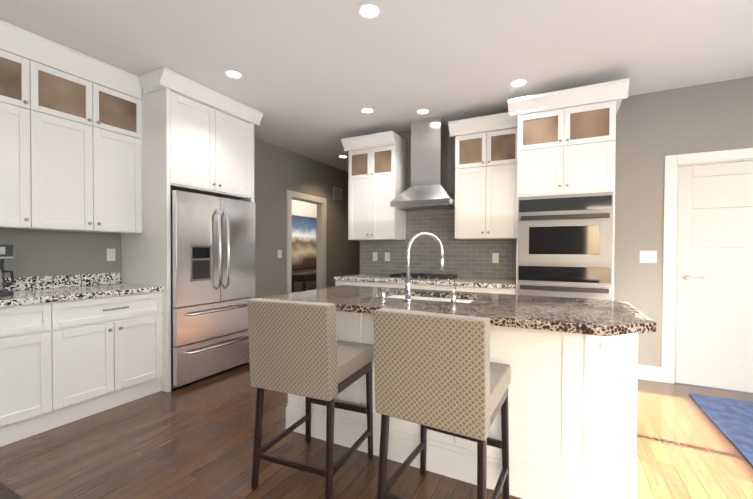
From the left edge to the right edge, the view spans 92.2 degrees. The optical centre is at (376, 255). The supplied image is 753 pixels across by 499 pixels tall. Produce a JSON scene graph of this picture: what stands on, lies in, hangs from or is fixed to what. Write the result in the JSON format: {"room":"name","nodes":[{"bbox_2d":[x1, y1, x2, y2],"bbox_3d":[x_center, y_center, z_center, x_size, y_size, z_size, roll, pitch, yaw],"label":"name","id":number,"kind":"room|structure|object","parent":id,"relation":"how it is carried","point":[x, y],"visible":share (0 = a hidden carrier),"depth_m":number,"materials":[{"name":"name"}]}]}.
{"room":"kitchen","nodes":[
{"label":"kitchen","id":0,"kind":"room"},
{"bbox_2d":[0,138,359,298],"bbox_3d":[-1.669,-0.220,5.043,0.120,2.760,11.020,1,1,27],"label":"wall","id":1,"kind":"structure","parent":0,"point":[279,172],"depth_m":5.15,"materials":[{"name":"grey paint"}]},
{"bbox_2d":[0,19,43,230],"bbox_3d":[-2.702,-0.880,2.484,0.346,1.372,0.505,1,1,27],"label":"upper cabinet","id":2,"kind":"object","parent":1,"relation":"attached to","point":[21,52],"depth_m":2.53,"materials":[{"name":"white wood"}]},
{"bbox_2d":[4,272,123,291],"bbox_3d":[-2.943,0.221,2.396,0.019,0.100,2.317,1,1,27],"label":"backsplash","id":3,"kind":"structure","parent":1,"relation":"attached to","point":[98,278],"depth_m":3.00,"materials":[{"name":"stone"}]},
{"bbox_2d":[44,39,142,233],"bbox_3d":[-2.454,-0.886,2.971,0.346,1.372,0.828,1,1,27],"label":"upper cabinet","id":4,"kind":"object","parent":1,"relation":"attached to","point":[70,140],"depth_m":2.90,"materials":[{"name":"white wood"}]},
{"bbox_2d":[107,248,114,260],"bbox_3d":[-2.459,-0.007,3.355,0.006,0.115,0.070,1,1,27],"label":"electrical outlet plate","id":5,"kind":"object","parent":1,"relation":"attached to","point":[110,254],"visible":1,"depth_m":3.35,"materials":[{"name":"white plastic"}]},
{"bbox_2d":[278,250,281,257],"bbox_3d":[-1.433,-0.023,5.363,0.006,0.120,0.080,1,1,27],"label":"light switch","id":6,"kind":"object","parent":1,"relation":"attached to","point":[279,253],"visible":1,"depth_m":5.37,"materials":[{"name":"white plastic"}]},
{"bbox_2d":[287,190,326,293],"bbox_3d":[-1.180,0.074,5.987,0.138,2.150,1.020,1,1,27],"label":"trim","id":7,"kind":"structure","parent":1,"relation":"attached to","point":[321,202],"depth_m":6.32,"materials":[{"name":"white wood"}]},
{"bbox_2d":[333,186,341,200],"bbox_3d":[-0.721,-1.149,6.727,0.013,0.220,0.300,1,1,27],"label":"air vent","id":8,"kind":"object","parent":1,"relation":"in","point":[337,193],"visible":0.98,"depth_m":6.71,"materials":[{"name":"grey metal"}]},
{"bbox_2d":[292,200,316,292],"bbox_3d":[-1.685,-0.259,7.870,0.120,2.760,6.000,1,1,27],"label":"wall","id":9,"kind":"structure","parent":0,"point":[301,208],"depth_m":7.91,"materials":[{"name":"grey paint"}]},
{"bbox_2d":[292,215,316,269],"bbox_3d":[-1.523,-0.275,8.011,0.034,1.150,1.500,1,1,27],"label":"painting","id":10,"kind":"object","parent":9,"relation":"attached to","point":[304,239],"visible":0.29,"depth_m":7.88,"materials":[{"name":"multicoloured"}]},
{"bbox_2d":[0,362,752,498],"bbox_3d":[0.725,1.238,3.838,8.170,0.100,11.020,1,1,27],"label":"floor","id":11,"kind":"structure","parent":0,"point":[193,440],"depth_m":2.17,"materials":[{"name":"brown wood"}]},
{"bbox_2d":[0,482,23,498],"bbox_3d":[-1.764,1.209,1.072,1.550,0.010,1.290,1,1,27],"label":"mat","id":12,"kind":"object","parent":11,"relation":"on","point":[6,492],"depth_m":1.82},
{"bbox_2d":[0,300,67,446],"bbox_3d":[-2.668,0.754,2.269,0.637,0.880,0.890,1,1,27],"label":"base cabinet","id":13,"kind":"object","parent":11,"relation":"on","point":[33,337],"depth_m":2.38,"materials":[{"name":"white wood"}]},
{"bbox_2d":[68,292,162,422],"bbox_3d":[-2.332,0.747,2.927,0.637,0.880,0.828,1,1,27],"label":"base cabinet","id":14,"kind":"object","parent":11,"relation":"on","point":[75,347],"depth_m":2.80,"materials":[{"name":"white wood"}]},
{"bbox_2d":[0,284,162,307],"bbox_3d":[-2.662,0.294,2.253,0.652,0.040,2.317,1,1,27],"label":"countertop","id":15,"kind":"structure","parent":14,"relation":"on","point":[82,291],"depth_m":2.70,"materials":[{"name":"stone"}]},
{"bbox_2d":[0,245,13,296],"bbox_3d":[-2.598,0.099,2.426,0.236,0.345,0.230,1,1,27],"label":"coffee maker","id":16,"kind":"object","parent":15,"relation":"on","point":[6,251],"visible":1,"depth_m":2.43,"materials":[{"name":"black plastic"}]},
{"bbox_2d":[121,67,262,392],"bbox_3d":[-1.856,-0.201,3.700,0.762,2.757,1.126,1,1,27],"label":"enclosure","id":17,"kind":"object","parent":11,"relation":"on","point":[197,137],"visible":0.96,"depth_m":3.26,"materials":[{"name":"white wood"}]},
{"bbox_2d":[170,190,254,388],"bbox_3d":[-1.816,0.303,3.682,0.806,1.750,0.910,1,1,27],"label":"fridge","id":18,"kind":"object","parent":11,"relation":"on","point":[212,265],"visible":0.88,"depth_m":3.42,"materials":[{"name":"silver metal"}]},
{"bbox_2d":[292,272,315,292],"bbox_3d":[-1.322,0.752,7.921,0.400,0.740,1.300,1,1,27],"label":"console table","id":19,"kind":"object","parent":11,"relation":"on","point":[304,278],"visible":0.19,"depth_m":7.39,"materials":[{"name":"black wood"}]},
{"bbox_2d":[247,298,373,498],"bbox_3d":[-0.335,0.716,1.998,0.470,0.985,0.550,1,1,23],"label":"stool","id":20,"kind":"object","parent":11,"relation":"on","point":[297,348],"visible":1,"depth_m":1.77,"materials":[{"name":"beige fabric"}]},
{"bbox_2d":[336,280,401,287],"bbox_3d":[0.033,0.735,4.453,0.867,0.880,0.637,1,1,27],"label":"base cabinet","id":21,"kind":"object","parent":11,"relation":"on","point":[338,282],"depth_m":4.18,"materials":[{"name":"white wood"}]},
{"bbox_2d":[402,284,477,291],"bbox_3d":[0.736,0.743,4.094,0.919,0.880,0.637,1,1,27],"label":"base cabinet","id":22,"kind":"object","parent":11,"relation":"on","point":[444,287],"depth_m":3.78,"materials":[{"name":"white wood"}]},
{"bbox_2d":[334,274,515,287],"bbox_3d":[0.548,0.281,4.176,2.048,0.040,0.652,1,1,27],"label":"countertop","id":23,"kind":"structure","parent":22,"relation":"on","point":[454,281],"depth_m":3.90,"materials":[{"name":"stone"}]},
{"bbox_2d":[373,308,510,498],"bbox_3d":[0.321,0.723,1.663,0.470,0.985,0.550,1,1,30],"label":"stool","id":24,"kind":"object","parent":11,"relation":"on","point":[440,372],"visible":1,"depth_m":1.44,"materials":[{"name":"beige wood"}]},
{"bbox_2d":[286,292,637,498],"bbox_3d":[0.451,0.762,2.380,2.030,0.890,0.776,1,1,27],"label":"kitchen island","id":25,"kind":"object","parent":11,"relation":"on","point":[572,393],"depth_m":1.78,"materials":[{"name":"white painted wood"},{"name":"brown granite"}]},
{"bbox_2d":[262,285,655,339],"bbox_3d":[0.412,0.297,2.302,2.090,0.040,0.980,1,1,27],"label":"island countertop","id":26,"kind":"structure","parent":25,"relation":"on","point":[619,319],"depth_m":1.97,"materials":[{"name":"stone"}]},
{"bbox_2d":[478,288,515,294],"bbox_3d":[1.257,0.749,3.828,0.460,0.880,0.637,1,1,27],"label":"base cabinet","id":27,"kind":"object","parent":11,"relation":"on","point":[480,290],"depth_m":3.51,"materials":[{"name":"white wood"}]},
{"bbox_2d":[508,78,629,299],"bbox_3d":[1.795,-0.126,3.493,0.938,2.645,0.727,1,1,27],"label":"tall cabinet","id":28,"kind":"object","parent":11,"relation":"on","point":[566,146],"visible":0.73,"depth_m":3.20,"materials":[{"name":"white wood"}]},
{"bbox_2d":[689,393,752,465],"bbox_3d":[2.933,1.219,1.784,1.630,0.011,2.230,1,1,27],"label":"rug","id":29,"kind":"object","parent":11,"relation":"on","point":[732,419],"visible":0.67,"depth_m":2.68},
{"bbox_2d":[0,0,752,171],"bbox_3d":[0.738,-1.622,3.798,8.170,0.100,11.020,1,1,27],"label":"ceiling","id":30,"kind":"structure","parent":0,"point":[316,78],"depth_m":2.74,"materials":[{"name":"white paint"}]},
{"bbox_2d":[223,69,243,78],"bbox_3d":[-1.236,-1.567,3.134,0.168,0.003,0.168,0,1,0],"label":"recessed light","id":31,"kind":"object","parent":30,"relation":"in","point":[230,73],"depth_m":3.13,"materials":[{"name":"white"}]},
{"bbox_2d":[360,107,374,113],"bbox_3d":[-0.098,-1.573,3.933,0.168,0.003,0.168,0,1,-18],"label":"recessed light","id":32,"kind":"object","parent":30,"relation":"in","point":[367,110],"depth_m":3.92,"materials":[{"name":"white"}]},
{"bbox_2d":[356,2,382,19],"bbox_3d":[-0.044,-1.551,2.301,0.168,0.003,0.168,0,1,-18],"label":"recessed light","id":33,"kind":"object","parent":30,"relation":"in","point":[369,10],"depth_m":2.29,"materials":[{"name":"white"}]},
{"bbox_2d":[415,108,430,113],"bbox_3d":[0.506,-1.571,3.951,0.168,0.003,0.168,0,1,-18],"label":"recessed light","id":34,"kind":"object","parent":30,"relation":"in","point":[419,111],"depth_m":3.95,"materials":[{"name":"white"}]},
{"bbox_2d":[509,79,528,86],"bbox_3d":[1.283,-1.558,3.273,0.168,0.003,0.168,0,1,0],"label":"recessed light","id":35,"kind":"object","parent":30,"relation":"in","point":[518,82],"depth_m":3.26,"materials":[{"name":"white plastic"}]},
{"bbox_2d":[360,76,752,366],"bbox_3d":[2.225,-0.185,3.752,5.450,2.760,0.120,1,1,27],"label":"wall","id":36,"kind":"structure","parent":0,"point":[653,129],"depth_m":3.47,"materials":[{"name":"grey paint"}]},
{"bbox_2d":[345,132,405,239],"bbox_3d":[0.008,-0.832,4.609,0.650,1.270,0.350,1,1,27],"label":"upper cabinet","id":37,"kind":"object","parent":36,"relation":"attached to","point":[377,162],"depth_m":4.44,"materials":[{"name":"white wood"}]},
{"bbox_2d":[390,117,454,210],"bbox_3d":[0.583,-1.065,4.223,0.700,1.022,0.484,1,1,27],"label":"range hood","id":38,"kind":"object","parent":36,"relation":"attached to","point":[427,190],"visible":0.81,"depth_m":4.16,"materials":[{"name":"silver metal"}]},
{"bbox_2d":[361,209,516,279],"bbox_3d":[0.699,-0.211,4.452,2.034,0.940,0.014,1,1,27],"label":"backsplash","id":39,"kind":"structure","parent":36,"relation":"attached to","point":[490,259],"depth_m":4.42,"materials":[{"name":"tile"}]},
{"bbox_2d":[453,112,517,239],"bbox_3d":[1.237,-0.818,3.981,0.670,1.270,0.350,1,1,27],"label":"upper cabinet","id":40,"kind":"object","parent":36,"relation":"attached to","point":[485,177],"depth_m":3.82,"materials":[{"name":"white wood"}]},
{"bbox_2d":[640,251,656,262],"bbox_3d":[2.612,0.013,3.481,0.130,0.115,0.008,1,1,27],"label":"switch plate","id":41,"kind":"object","parent":36,"relation":"attached to","point":[648,256],"visible":1,"depth_m":3.48,"materials":[{"name":"white plastic"}]},
{"bbox_2d":[637,364,661,381],"bbox_3d":[2.497,1.129,3.551,0.475,0.140,0.016,1,1,27],"label":"baseboard","id":42,"kind":"structure","parent":36,"relation":"attached to","point":[649,373],"depth_m":3.47,"materials":[{"name":"white wood"}]},
{"bbox_2d":[661,148,752,392],"bbox_3d":[3.184,0.136,3.241,1.010,2.140,0.164,1,1,27],"label":"door","id":43,"kind":"structure","parent":36,"relation":"attached to","point":[707,319],"depth_m":3.30,"materials":[{"name":"white wood"}]}
]}

